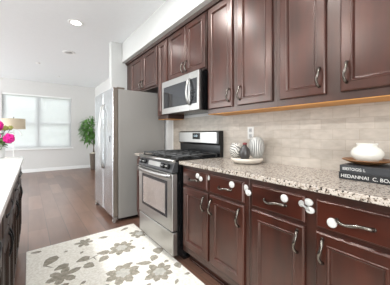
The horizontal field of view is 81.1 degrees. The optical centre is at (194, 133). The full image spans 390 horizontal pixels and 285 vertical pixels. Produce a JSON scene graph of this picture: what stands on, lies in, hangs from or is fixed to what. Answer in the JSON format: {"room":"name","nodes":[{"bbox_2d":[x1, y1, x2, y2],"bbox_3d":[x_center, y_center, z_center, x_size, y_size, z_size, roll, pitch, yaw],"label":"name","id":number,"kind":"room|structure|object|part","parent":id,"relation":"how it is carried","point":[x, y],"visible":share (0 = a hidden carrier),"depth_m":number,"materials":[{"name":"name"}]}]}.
{"room":"kitchen","nodes":[
{"label":"kitchen","id":0,"kind":"room"},
{"bbox_2d":[0,77,94,169],"bbox_3d":[-5.869,-0.210,6.207,5.860,2.740,0.150,0,0,-36],"label":"wall","id":1,"kind":"structure","parent":0,"point":[82,98],"depth_m":7.29,"materials":[{"name":"paint"}]},
{"bbox_2d":[3,94,72,150],"bbox_3d":[-4.767,-0.343,6.970,1.840,1.655,0.200,0,0,-36],"label":"window","id":2,"kind":"structure","parent":1,"relation":"in","point":[68,147],"depth_m":6.91,"materials":[{"name":"paint"}]},
{"bbox_2d":[2,92,37,148],"bbox_3d":[-5.119,-0.361,6.700,0.841,1.615,0.040,0,0,-36],"label":"window blind","id":3,"kind":"object","parent":2,"relation":"attached to","point":[29,138],"visible":0.77,"depth_m":6.73,"materials":[{"name":"fabric"}]},
{"bbox_3d":[-4.743,0.468,6.938,1.840,0.035,0.120,0,0,-36],"label":"sill","id":4,"kind":"part","parent":2,"relation":"part of","materials":[{"name":"paint"}]},
{"bbox_2d":[38,95,70,147],"bbox_3d":[-4.419,-0.361,7.212,0.881,1.615,0.040,0,0,-36],"label":"window blind","id":5,"kind":"object","parent":2,"relation":"attached to","point":[54,122],"visible":0.98,"depth_m":7.19,"materials":[{"name":"fabric"}]},
{"bbox_2d":[21,165,89,172],"bbox_3d":[-5.820,1.110,6.140,5.860,0.100,0.016,0,0,-36],"label":"baseboard","id":6,"kind":"structure","parent":1,"relation":"attached to","point":[79,166],"depth_m":7.16,"materials":[{"name":"paint"}]},
{"bbox_2d":[0,0,165,87],"bbox_3d":[-2.541,-1.630,1.796,6.320,0.100,11.200,0,0,-36],"label":"ceiling","id":7,"kind":"structure","parent":0,"point":[31,31],"depth_m":3.63,"materials":[{"name":"paint"}]},
{"bbox_2d":[62,50,74,54],"bbox_3d":[-2.454,-1.574,4.437,0.220,0.012,0.220,0,0,-36],"label":"ceiling speaker","id":8,"kind":"object","parent":7,"relation":"attached to","point":[64,51],"visible":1,"depth_m":4.43,"materials":[{"name":"paint"}]},
{"bbox_2d":[68,19,83,25],"bbox_3d":[-1.694,-1.575,3.246,0.211,0.009,0.211,0,0,-36],"label":"recessed light","id":9,"kind":"object","parent":7,"relation":"in","point":[75,22],"visible":1,"depth_m":3.23,"materials":[{"name":"paint"}]},
{"bbox_2d":[95,79,108,96],"bbox_3d":[-2.176,-0.210,6.258,0.160,2.740,4.430,0,0,-36],"label":"wall","id":10,"kind":"structure","parent":0,"point":[104,86],"depth_m":7.07,"materials":[{"name":"paint"}]},
{"bbox_2d":[14,168,220,284],"bbox_3d":[-2.541,1.210,1.796,6.320,0.100,11.200,0,0,-36],"label":"floor","id":11,"kind":"structure","parent":0,"point":[59,206],"depth_m":3.27,"materials":[{"name":"brown wood"}]},
{"bbox_2d":[0,220,1,284],"bbox_3d":[-0.854,0.719,0.521,0.628,0.883,0.598,0,0,-35],"label":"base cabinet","id":12,"kind":"object","parent":11,"relation":"on","point":[1,220],"visible":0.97,"depth_m":0.87,"materials":[{"name":"black wood"}]},
{"bbox_3d":[-0.623,0.380,0.685,0.020,0.132,0.576,0,0,-35],"label":"drawer","id":13,"kind":"part","parent":12,"relation":"part of","materials":[{"name":"brown wood"}]},
{"bbox_3d":[-0.608,0.384,0.695,0.024,0.020,0.318,0,0,-35],"label":"handle","id":14,"kind":"part","parent":12,"relation":"part of","materials":[{"name":"silver metal"}]},
{"bbox_3d":[-0.706,0.727,0.804,0.022,0.522,0.285,0,0,-35],"label":"door","id":15,"kind":"part","parent":12,"relation":"part of","materials":[{"name":"brown wood"}]},
{"bbox_2d":[2,190,14,284],"bbox_3d":[-1.201,0.719,1.010,0.628,0.883,0.598,0,0,-35],"label":"base cabinet","id":16,"kind":"object","parent":11,"relation":"on","point":[8,238],"visible":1,"depth_m":1.13,"materials":[{"name":"black wood"}]},
{"bbox_3d":[-0.884,0.727,1.056,0.022,0.522,0.285,0,0,-35],"label":"door","id":17,"kind":"part","parent":16,"relation":"part of","materials":[{"name":"brown wood"}]},
{"bbox_3d":[-0.970,0.380,1.174,0.020,0.132,0.576,0,0,-35],"label":"drawer","id":18,"kind":"part","parent":16,"relation":"part of","materials":[{"name":"brown wood"}]},
{"bbox_3d":[-0.955,0.384,1.185,0.024,0.020,0.318,0,0,-35],"label":"handle","id":19,"kind":"part","parent":16,"relation":"part of","materials":[{"name":"silver metal"}]},
{"bbox_3d":[-1.053,0.727,1.294,0.022,0.522,0.285,0,0,-35],"label":"door","id":20,"kind":"part","parent":16,"relation":"part of","materials":[{"name":"brown wood"}]},
{"bbox_3d":[-0.937,0.560,1.161,0.023,0.130,0.019,0,0,-35],"label":"handle","id":21,"kind":"part","parent":16,"relation":"part of","materials":[{"name":"black metal"}]},
{"bbox_2d":[0,157,23,222],"bbox_3d":[-1.483,0.261,1.123,0.958,0.030,2.550,0,0,-35],"label":"countertop","id":22,"kind":"structure","parent":16,"relation":"on","point":[10,167],"depth_m":1.31,"materials":[{"name":"white stone"}]},
{"bbox_2d":[0,145,4,157],"bbox_3d":[-1.981,0.178,2.290,0.120,0.135,0.120,0,0,-36],"label":"vase","id":23,"kind":"object","parent":22,"relation":"on","point":[2,151],"visible":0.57,"depth_m":2.28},
{"bbox_2d":[0,121,3,134],"bbox_3d":[-1.943,0.027,2.243,0.110,0.323,0.120,0,0,27],"label":"flower","id":24,"kind":"object","parent":23,"relation":"in","point":[1,123],"visible":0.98,"depth_m":2.25,"materials":[{"name":"pink plant"}]},
{"bbox_2d":[0,138,7,147],"bbox_3d":[-1.888,0.114,2.239,0.086,0.150,0.162,0,0,-36],"label":"flower","id":25,"kind":"object","parent":23,"relation":"in","point":[1,139],"visible":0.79,"depth_m":2.20,"materials":[{"name":"green plant"}]},
{"bbox_2d":[1,125,8,136],"bbox_3d":[-1.925,0.052,2.280,0.129,0.272,0.060,0,0,4],"label":"flower","id":26,"kind":"object","parent":23,"relation":"in","point":[5,127],"visible":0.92,"depth_m":2.27,"materials":[{"name":"green plant"}]},
{"bbox_2d":[0,133,14,149],"bbox_3d":[-1.834,0.093,2.232,0.246,0.193,0.100,0,0,41],"label":"flower","id":27,"kind":"object","parent":23,"relation":"in","point":[8,138],"visible":0.98,"depth_m":2.16,"materials":[{"name":"pink plant"}]},
{"bbox_2d":[1,117,25,156],"bbox_3d":[-4.352,0.381,5.470,0.464,1.558,0.464,0,0,-36],"label":"floor lamp","id":28,"kind":"object","parent":11,"relation":"on","point":[17,123],"visible":0.73,"depth_m":5.33,"materials":[{"name":"fabric"}]},
{"bbox_3d":[-4.352,-0.233,5.470,0.464,0.245,0.464,0,0,-36],"label":"lamp shade","id":29,"kind":"part","parent":28,"relation":"part of","materials":[{"name":"fabric"}]},
{"bbox_2d":[13,177,19,284],"bbox_3d":[-1.548,0.719,1.500,0.628,0.883,0.598,0,0,-35],"label":"base cabinet","id":30,"kind":"object","parent":11,"relation":"on","point":[16,209],"visible":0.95,"depth_m":1.62,"materials":[{"name":"black wood"}]},
{"bbox_3d":[-1.232,0.727,1.546,0.022,0.522,0.285,0,0,-35],"label":"door","id":31,"kind":"part","parent":30,"relation":"part of","materials":[{"name":"brown wood"}]},
{"bbox_3d":[-1.317,0.380,1.664,0.020,0.132,0.576,0,0,-35],"label":"drawer","id":32,"kind":"part","parent":30,"relation":"part of","materials":[{"name":"brown wood"}]},
{"bbox_3d":[-1.400,0.727,1.783,0.022,0.522,0.285,0,0,-35],"label":"door","id":33,"kind":"part","parent":30,"relation":"part of","materials":[{"name":"brown wood"}]},
{"bbox_2d":[17,168,22,248],"bbox_3d":[-1.895,0.719,1.989,0.628,0.883,0.598,0,0,-35],"label":"base cabinet","id":34,"kind":"object","parent":11,"relation":"on","point":[20,190],"visible":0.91,"depth_m":2.10,"materials":[{"name":"black wood"}]},
{"bbox_3d":[-1.579,0.727,2.035,0.022,0.522,0.285,0,0,-35],"label":"door","id":35,"kind":"part","parent":34,"relation":"part of","materials":[{"name":"brown wood"}]},
{"bbox_3d":[-1.747,0.727,2.273,0.022,0.522,0.285,0,0,-35],"label":"door","id":36,"kind":"part","parent":34,"relation":"part of","materials":[{"name":"brown wood"}]},
{"bbox_2d":[77,116,94,169],"bbox_3d":[-3.424,0.297,7.253,0.643,1.725,0.761,0,0,-36],"label":"potted tree","id":37,"kind":"object","parent":11,"relation":"on","point":[90,136],"visible":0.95,"depth_m":7.21,"materials":[{"name":"green plant"}]},
{"bbox_3d":[-3.296,0.900,7.415,0.244,0.520,0.244,0,0,-36],"label":"pot","id":38,"kind":"part","parent":37,"relation":"part of","materials":[{"name":"ceramic"}]},
{"bbox_2d":[26,224,204,284],"bbox_3d":[-0.113,1.153,1.069,1.110,0.012,3.780,0,0,-36],"label":"rug","id":39,"kind":"object","parent":11,"relation":"on","point":[124,255],"visible":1,"depth_m":2.03,"materials":[{"name":"white fabric"}]},
{"bbox_2d":[95,87,164,222],"bbox_3d":[-1.062,0.274,3.526,0.820,1.771,0.965,0,0,-36],"label":"refrigerator","id":40,"kind":"object","parent":11,"relation":"on","point":[127,123],"visible":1,"depth_m":3.10,"materials":[{"name":"silver metal"}]},
{"bbox_3d":[-1.453,0.242,3.533,0.069,1.685,0.492,0,0,-36],"label":"door","id":41,"kind":"part","parent":40,"relation":"part of","materials":[{"name":"metal"}]},
{"bbox_3d":[-1.383,0.040,3.331,0.071,0.925,0.020,0,0,-36],"label":"handle","id":42,"kind":"part","parent":40,"relation":"part of","materials":[{"name":"metal"}]},
{"bbox_3d":[-1.330,0.040,3.258,0.071,0.925,0.020,0,0,-36],"label":"handle","id":43,"kind":"part","parent":40,"relation":"part of","materials":[{"name":"metal"}]},
{"bbox_3d":[-1.167,0.242,3.141,0.069,1.685,0.467,0,0,-36],"label":"door","id":44,"kind":"part","parent":40,"relation":"part of","materials":[{"name":"metal"}]},
{"bbox_2d":[137,156,140,216],"bbox_3d":[-0.468,0.719,2.942,0.578,0.883,0.268,0,0,-36],"label":"base cabinet","id":45,"kind":"object","parent":11,"relation":"on","point":[138,158],"visible":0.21,"depth_m":2.87,"materials":[{"name":"brown wood"}]},
{"bbox_2d":[134,152,152,155],"bbox_3d":[-0.463,0.261,2.953,0.558,0.030,0.288,0,0,-36],"label":"countertop","id":46,"kind":"structure","parent":45,"relation":"on","point":[136,154],"depth_m":2.82,"materials":[{"name":"stone"}]},
{"bbox_2d":[137,131,222,258],"bbox_3d":[-0.197,0.565,2.489,0.670,1.190,0.756,0,0,-36],"label":"gas range","id":47,"kind":"object","parent":11,"relation":"on","point":[160,172],"visible":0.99,"depth_m":2.27,"materials":[{"name":"silver metal"}]},
{"bbox_3d":[-0.425,0.605,2.319,0.002,0.280,0.495,0,0,-36],"label":"glass","id":48,"kind":"part","parent":47,"relation":"part of","materials":[{"name":"grey glass"}]},
{"bbox_3d":[-0.445,0.388,2.308,0.054,0.040,0.728,0,0,-36],"label":"door handle","id":49,"kind":"part","parent":47,"relation":"part of","materials":[{"name":"metal"}]},
{"bbox_3d":[-0.414,0.303,2.330,0.020,0.042,0.260,0,0,-36],"label":"panel plate","id":50,"kind":"part","parent":47,"relation":"part of","materials":[{"name":"metal"}]},
{"bbox_3d":[-0.408,0.252,2.335,0.032,0.032,0.754,0,0,-36],"label":"trim","id":51,"kind":"part","parent":47,"relation":"part of","materials":[{"name":"metal"}]},
{"bbox_3d":[-0.402,0.618,2.339,0.054,0.516,0.752,0,0,-36],"label":"oven door","id":52,"kind":"part","parent":47,"relation":"part of","materials":[{"name":"metal"}]},
{"bbox_3d":[-0.400,0.991,2.341,0.048,0.206,0.752,0,0,-36],"label":"drawer","id":53,"kind":"part","parent":47,"relation":"part of","materials":[{"name":"metal"}]},
{"bbox_3d":[-0.397,0.303,2.343,0.074,0.090,0.756,0,0,-36],"label":"control panel","id":54,"kind":"part","parent":47,"relation":"part of","materials":[{"name":"silver metal"}]},
{"bbox_2d":[143,154,220,161],"bbox_3d":[-0.178,0.246,2.503,0.550,0.016,0.756,0,0,-36],"label":"cooktop","id":55,"kind":"object","parent":47,"relation":"in","point":[145,156],"depth_m":2.27,"materials":[{"name":"black metal"}]},
{"bbox_3d":[0.012,0.043,2.649,0.008,0.118,0.720,0,0,-36],"label":"backguard panel","id":56,"kind":"part","parent":47,"relation":"part of","materials":[{"name":"metal"}]},
{"bbox_2d":[183,165,249,284],"bbox_3d":[0.304,0.719,1.886,0.578,0.883,0.763,0,0,-36],"label":"base cabinet","id":57,"kind":"object","parent":11,"relation":"on","point":[216,215],"visible":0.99,"depth_m":1.68,"materials":[{"name":"brown wood"}]},
{"bbox_3d":[0.000,0.380,1.897,0.020,0.132,0.338,0,0,-36],"label":"drawer","id":58,"kind":"part","parent":57,"relation":"part of","materials":[{"name":"brown wood"}]},
{"bbox_3d":[-0.001,0.727,1.896,0.022,0.522,0.338,0,0,-36],"label":"door","id":59,"kind":"part","parent":57,"relation":"part of","materials":[{"name":"brown wood"}]},
{"bbox_3d":[0.056,0.550,1.773,0.043,0.130,0.025,0,0,-36],"label":"handle","id":60,"kind":"part","parent":57,"relation":"part of","materials":[{"name":"grey metal"}]},
{"bbox_3d":[0.175,1.150,1.792,0.012,0.020,0.763,0,0,-36],"label":"shoe moulding","id":61,"kind":"part","parent":57,"relation":"part of","materials":[{"name":"brown wood"}]},
{"bbox_3d":[0.109,0.550,1.701,0.043,0.130,0.025,0,0,-36],"label":"handle","id":62,"kind":"part","parent":57,"relation":"part of","materials":[{"name":"grey metal"}]},
{"bbox_3d":[0.193,0.384,1.585,0.044,0.026,0.138,0,0,-36],"label":"handle","id":63,"kind":"part","parent":57,"relation":"part of","materials":[{"name":"grey metal"}]},
{"bbox_3d":[0.216,0.380,1.602,0.020,0.132,0.340,0,0,-36],"label":"drawer","id":64,"kind":"part","parent":57,"relation":"part of","materials":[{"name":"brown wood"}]},
{"bbox_3d":[0.215,0.727,1.601,0.022,0.522,0.340,0,0,-36],"label":"door","id":65,"kind":"part","parent":57,"relation":"part of","materials":[{"name":"brown wood"}]},
{"bbox_3d":[0.273,0.550,1.476,0.043,0.130,0.025,0,0,-36],"label":"handle","id":66,"kind":"part","parent":57,"relation":"part of","materials":[{"name":"grey metal"}]},
{"bbox_2d":[244,184,250,195],"bbox_3d":[0.327,0.358,1.449,0.020,0.064,0.080,0,0,-36],"label":"lock","id":67,"kind":"object","parent":57,"relation":"attached to","point":[248,192],"visible":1,"depth_m":1.44,"materials":[{"name":"white plastic"}]},
{"bbox_2d":[250,179,389,284],"bbox_3d":[0.755,0.719,1.271,0.578,0.883,0.758,0,0,-36],"label":"base cabinet","id":68,"kind":"object","parent":11,"relation":"on","point":[290,245],"visible":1,"depth_m":1.11,"materials":[{"name":"brown wood"}]},
{"bbox_3d":[0.430,0.384,1.263,0.044,0.026,0.153,0,0,-36],"label":"handle","id":69,"kind":"part","parent":68,"relation":"part of","materials":[{"name":"grey metal"}]},
{"bbox_3d":[0.452,0.380,1.279,0.020,0.132,0.334,0,0,-36],"label":"drawer","id":70,"kind":"part","parent":68,"relation":"part of","materials":[{"name":"brown wood"}]},
{"bbox_3d":[0.451,0.727,1.278,0.022,0.522,0.334,0,0,-36],"label":"door","id":71,"kind":"part","parent":68,"relation":"part of","materials":[{"name":"brown wood"}]},
{"bbox_2d":[280,194,287,201],"bbox_3d":[0.476,0.347,1.221,0.011,0.042,0.042,0,0,-36],"label":"lock","id":72,"kind":"object","parent":68,"relation":"on","point":[284,198],"visible":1,"depth_m":1.22,"materials":[{"name":"white plastic"}]},
{"bbox_3d":[0.508,0.550,1.155,0.043,0.130,0.025,0,0,-36],"label":"handle","id":73,"kind":"part","parent":68,"relation":"part of","materials":[{"name":"grey metal"}]},
{"bbox_2d":[298,198,314,213],"bbox_3d":[0.551,0.360,1.131,0.037,0.073,0.072,0,0,-36],"label":"lock","id":74,"kind":"object","parent":68,"relation":"attached to","point":[308,202],"visible":1,"depth_m":1.13,"materials":[{"name":"grey plastic"}]},
{"bbox_3d":[0.582,0.550,1.055,0.043,0.130,0.025,0,0,-36],"label":"handle","id":75,"kind":"part","parent":68,"relation":"part of","materials":[{"name":"grey metal"}]},
{"bbox_2d":[327,218,336,227],"bbox_3d":[0.617,0.404,1.029,0.011,0.044,0.042,0,0,-36],"label":"lock","id":76,"kind":"object","parent":68,"relation":"attached to","point":[331,222],"visible":1,"depth_m":1.02,"materials":[{"name":"white plastic"}]},
{"bbox_3d":[0.681,0.380,0.967,0.020,0.132,0.327,0,0,-36],"label":"drawer","id":77,"kind":"part","parent":68,"relation":"part of","materials":[{"name":"brown wood"}]},
{"bbox_3d":[0.679,0.727,0.966,0.022,0.522,0.327,0,0,-36],"label":"door","id":78,"kind":"part","parent":68,"relation":"part of","materials":[{"name":"brown wood"}]},
{"bbox_3d":[0.658,0.384,0.951,0.044,0.026,0.153,0,0,-36],"label":"handle","id":79,"kind":"part","parent":68,"relation":"part of","materials":[{"name":"grey metal"}]},
{"bbox_3d":[1.204,0.719,0.658,0.578,0.883,0.758,0,0,-36],"label":"base cabinet","id":80,"kind":"object","parent":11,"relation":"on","visible":0},
{"bbox_2d":[179,157,389,206],"bbox_3d":[0.761,0.261,1.281,0.558,0.030,2.308,0,0,-36],"label":"countertop","id":81,"kind":"structure","parent":80,"relation":"on","point":[324,181],"depth_m":1.28,"materials":[{"name":"stone"}]},
{"bbox_2d":[230,156,262,163],"bbox_3d":[0.432,0.223,1.912,0.264,0.045,0.270,0,0,-36],"label":"tray","id":82,"kind":"object","parent":81,"relation":"on","point":[251,160],"visible":0.82,"depth_m":1.81,"materials":[{"name":"ceramic"}]},
{"bbox_2d":[229,143,241,157],"bbox_3d":[0.346,0.142,1.930,0.110,0.128,0.110,0,0,-36],"label":"vase","id":83,"kind":"object","parent":82,"relation":"on","point":[234,150],"visible":0.9,"depth_m":1.89,"materials":[{"name":"ceramic"}]},
{"bbox_2d":[239,143,249,158],"bbox_3d":[0.402,0.139,1.840,0.088,0.134,0.088,0,0,-36],"label":"vase","id":84,"kind":"object","parent":82,"relation":"on","point":[244,153],"visible":0.94,"depth_m":1.81,"materials":[{"name":"grey ceramic"}]},
{"bbox_2d":[248,137,264,157],"bbox_3d":[0.521,0.116,1.930,0.132,0.180,0.132,0,0,-36],"label":"vase","id":85,"kind":"object","parent":82,"relation":"on","point":[256,144],"visible":0.97,"depth_m":1.88,"materials":[{"name":"ceramic"}]},
{"bbox_2d":[339,171,389,185],"bbox_3d":[0.962,0.227,1.200,0.216,0.038,0.290,0,0,-36],"label":"book","id":86,"kind":"object","parent":81,"relation":"on","point":[382,180],"visible":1,"depth_m":1.15,"materials":[{"name":"paper"}]},
{"bbox_2d":[340,162,389,176],"bbox_3d":[0.960,0.189,1.201,0.206,0.037,0.280,0,0,-36],"label":"book","id":87,"kind":"object","parent":86,"relation":"on","point":[383,170],"visible":1,"depth_m":1.17,"materials":[{"name":"paper"}]},
{"bbox_2d":[342,157,389,164],"bbox_3d":[0.956,0.156,1.267,0.236,0.027,0.236,0,0,-36],"label":"dish","id":88,"kind":"object","parent":87,"relation":"on","point":[350,159],"visible":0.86,"depth_m":1.22,"materials":[{"name":"brown wood"}]},
{"bbox_2d":[350,143,384,161],"bbox_3d":[0.956,0.107,1.267,0.153,0.107,0.153,0,0,-36],"label":"pot","id":89,"kind":"object","parent":88,"relation":"on","point":[372,152],"visible":0.91,"depth_m":1.22,"materials":[{"name":"ceramic"}]},
{"bbox_2d":[109,41,126,89],"bbox_3d":[-1.261,-0.210,4.102,0.509,2.740,0.130,0,0,-36],"label":"wall partition","id":90,"kind":"structure","parent":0,"point":[117,69],"depth_m":3.96,"materials":[{"name":"white paint"}]},
{"bbox_2d":[165,113,212,149],"bbox_3d":[1.051,-0.210,1.680,0.360,2.740,6.770,0,0,-36],"label":"wall","id":91,"kind":"structure","parent":0,"point":[168,123],"depth_m":3.29,"materials":[{"name":"paint"}]},
{"bbox_2d":[127,45,157,92],"bbox_3d":[-0.781,-0.930,3.623,0.299,0.580,1.198,0,0,-36],"label":"upper cabinet","id":92,"kind":"object","parent":91,"relation":"attached to","point":[142,73],"visible":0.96,"depth_m":3.42,"materials":[{"name":"brown wood"}]},
{"bbox_3d":[-0.945,-0.928,3.676,0.022,0.533,0.472,0,0,-36],"label":"door","id":93,"kind":"part","parent":92,"relation":"part of","materials":[{"name":"brown wood"}]},
{"bbox_3d":[-0.656,-0.928,3.282,0.022,0.533,0.472,0,0,-36],"label":"door","id":94,"kind":"part","parent":92,"relation":"part of","materials":[{"name":"brown wood"}]},
{"bbox_2d":[125,0,221,65],"bbox_3d":[0.120,-1.224,2.210,0.036,0.032,4.545,0,0,-36],"label":"trim","id":95,"kind":"structure","parent":92,"relation":"attached to","point":[212,3],"depth_m":2.62,"materials":[{"name":"brown wood"}]},
{"bbox_2d":[122,0,211,62],"bbox_3d":[0.764,-1.410,1.483,0.335,0.340,6.490,0,0,-36],"label":"soffit","id":96,"kind":"object","parent":91,"relation":"attached to","point":[171,13],"depth_m":2.85,"materials":[{"name":"white paint"}]},
{"bbox_2d":[158,37,183,119],"bbox_3d":[-0.327,-0.703,3.035,0.262,1.035,0.273,0,0,-36],"label":"upper cabinet","id":97,"kind":"object","parent":91,"relation":"attached to","point":[163,47],"visible":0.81,"depth_m":2.97,"materials":[{"name":"brown wood"}]},
{"bbox_3d":[-0.423,-0.714,2.963,0.022,0.963,0.242,0,0,-36],"label":"door","id":98,"kind":"part","parent":97,"relation":"part of","materials":[{"name":"brown wood"}]},
{"bbox_2d":[169,10,207,79],"bbox_3d":[-0.036,-0.930,2.607,0.299,0.580,0.757,0,0,-36],"label":"upper cabinet","id":99,"kind":"object","parent":91,"relation":"attached to","point":[188,46],"visible":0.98,"depth_m":2.46,"materials":[{"name":"brown wood"}]},
{"bbox_3d":[-0.216,-0.923,2.681,0.022,0.543,0.370,0,0,-36],"label":"door","id":100,"kind":"part","parent":99,"relation":"part of","materials":[{"name":"brown wood"}]},
{"bbox_2d":[162,69,207,115],"bbox_3d":[-0.079,-0.427,2.576,0.380,0.390,0.754,0,0,-36],"label":"microwave","id":101,"kind":"object","parent":99,"relation":"attached to","point":[187,94],"visible":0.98,"depth_m":2.39,"materials":[{"name":"silver metal"}]},
{"bbox_3d":[-0.223,-0.427,2.565,0.021,0.386,0.599,0,0,-36],"label":"door","id":102,"kind":"part","parent":101,"relation":"part of","materials":[{"name":"metal"}]},
{"bbox_3d":[-0.226,-0.425,2.553,0.006,0.250,0.517,0,0,-36],"label":"door glass","id":103,"kind":"part","parent":101,"relation":"part of","materials":[{"name":"grey glass"}]},
{"bbox_3d":[-0.072,-0.424,2.298,0.061,0.275,0.029,0,0,-36],"label":"door handle","id":104,"kind":"part","parent":101,"relation":"part of","materials":[{"name":"metal"}]},
{"bbox_3d":[0.000,-0.427,2.261,0.021,0.386,0.151,0,0,-36],"label":"control panel","id":105,"kind":"part","parent":101,"relation":"part of","materials":[{"name":"metal"}]},
{"bbox_3d":[0.001,-0.923,2.385,0.022,0.543,0.344,0,0,-36],"label":"door","id":106,"kind":"part","parent":99,"relation":"part of","materials":[{"name":"brown wood"}]},
{"bbox_2d":[208,0,293,115],"bbox_3d":[0.426,-0.703,1.975,0.299,1.035,0.763,0,0,-36],"label":"upper cabinet","id":107,"kind":"object","parent":91,"relation":"attached to","point":[242,34],"visible":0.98,"depth_m":1.84,"materials":[{"name":"brown wood"}]},
{"bbox_3d":[0.223,-0.714,2.081,0.022,0.963,0.323,0,0,-36],"label":"door","id":108,"kind":"part","parent":107,"relation":"part of","materials":[{"name":"brown wood"}]},
{"bbox_3d":[0.278,-0.335,1.961,0.043,0.130,0.025,0,0,-36],"label":"handle","id":109,"kind":"part","parent":107,"relation":"part of","materials":[{"name":"grey metal"}]},
{"bbox_3d":[0.354,-0.335,1.857,0.043,0.130,0.025,0,0,-36],"label":"handle","id":110,"kind":"part","parent":107,"relation":"part of","materials":[{"name":"grey metal"}]},
{"bbox_3d":[0.454,-0.714,1.765,0.022,0.963,0.332,0,0,-36],"label":"door","id":111,"kind":"part","parent":107,"relation":"part of","materials":[{"name":"brown wood"}]},
{"bbox_2d":[173,101,389,170],"bbox_3d":[1.256,0.050,1.086,0.010,0.500,5.270,0,0,-36],"label":"backsplash","id":112,"kind":"structure","parent":91,"relation":"attached to","point":[319,137],"depth_m":1.67,"materials":[{"name":"beige tile"}]},
{"bbox_2d":[248,127,253,138],"bbox_3d":[0.510,-0.005,2.089,0.009,0.116,0.072,0,0,-36],"label":"wall outlet","id":113,"kind":"object","parent":112,"relation":"attached to","point":[250,129],"visible":0.89,"depth_m":2.09,"materials":[{"name":"white plastic"}]},
{"bbox_2d":[277,0,389,108],"bbox_3d":[0.876,-0.703,1.360,0.299,1.035,0.758,0,0,-36],"label":"upper cabinet","id":114,"kind":"object","parent":91,"relation":"attached to","point":[330,52],"visible":1,"depth_m":1.32,"materials":[{"name":"brown wood"}]},
{"bbox_3d":[0.678,-0.714,1.459,0.022,0.963,0.303,0,0,-36],"label":"door","id":115,"kind":"part","parent":114,"relation":"part of","materials":[{"name":"brown wood"}]},
{"bbox_3d":[0.727,-0.335,1.347,0.043,0.130,0.025,0,0,-36],"label":"handle","id":116,"kind":"part","parent":114,"relation":"part of","materials":[{"name":"grey metal"}]},
{"bbox_3d":[0.812,-0.335,1.231,0.043,0.130,0.025,0,0,-36],"label":"handle","id":117,"kind":"part","parent":114,"relation":"part of","materials":[{"name":"grey metal"}]},
{"bbox_3d":[0.909,-0.714,1.143,0.022,0.963,0.326,0,0,-36],"label":"door","id":118,"kind":"part","parent":114,"relation":"part of","materials":[{"name":"brown wood"}]}
]}

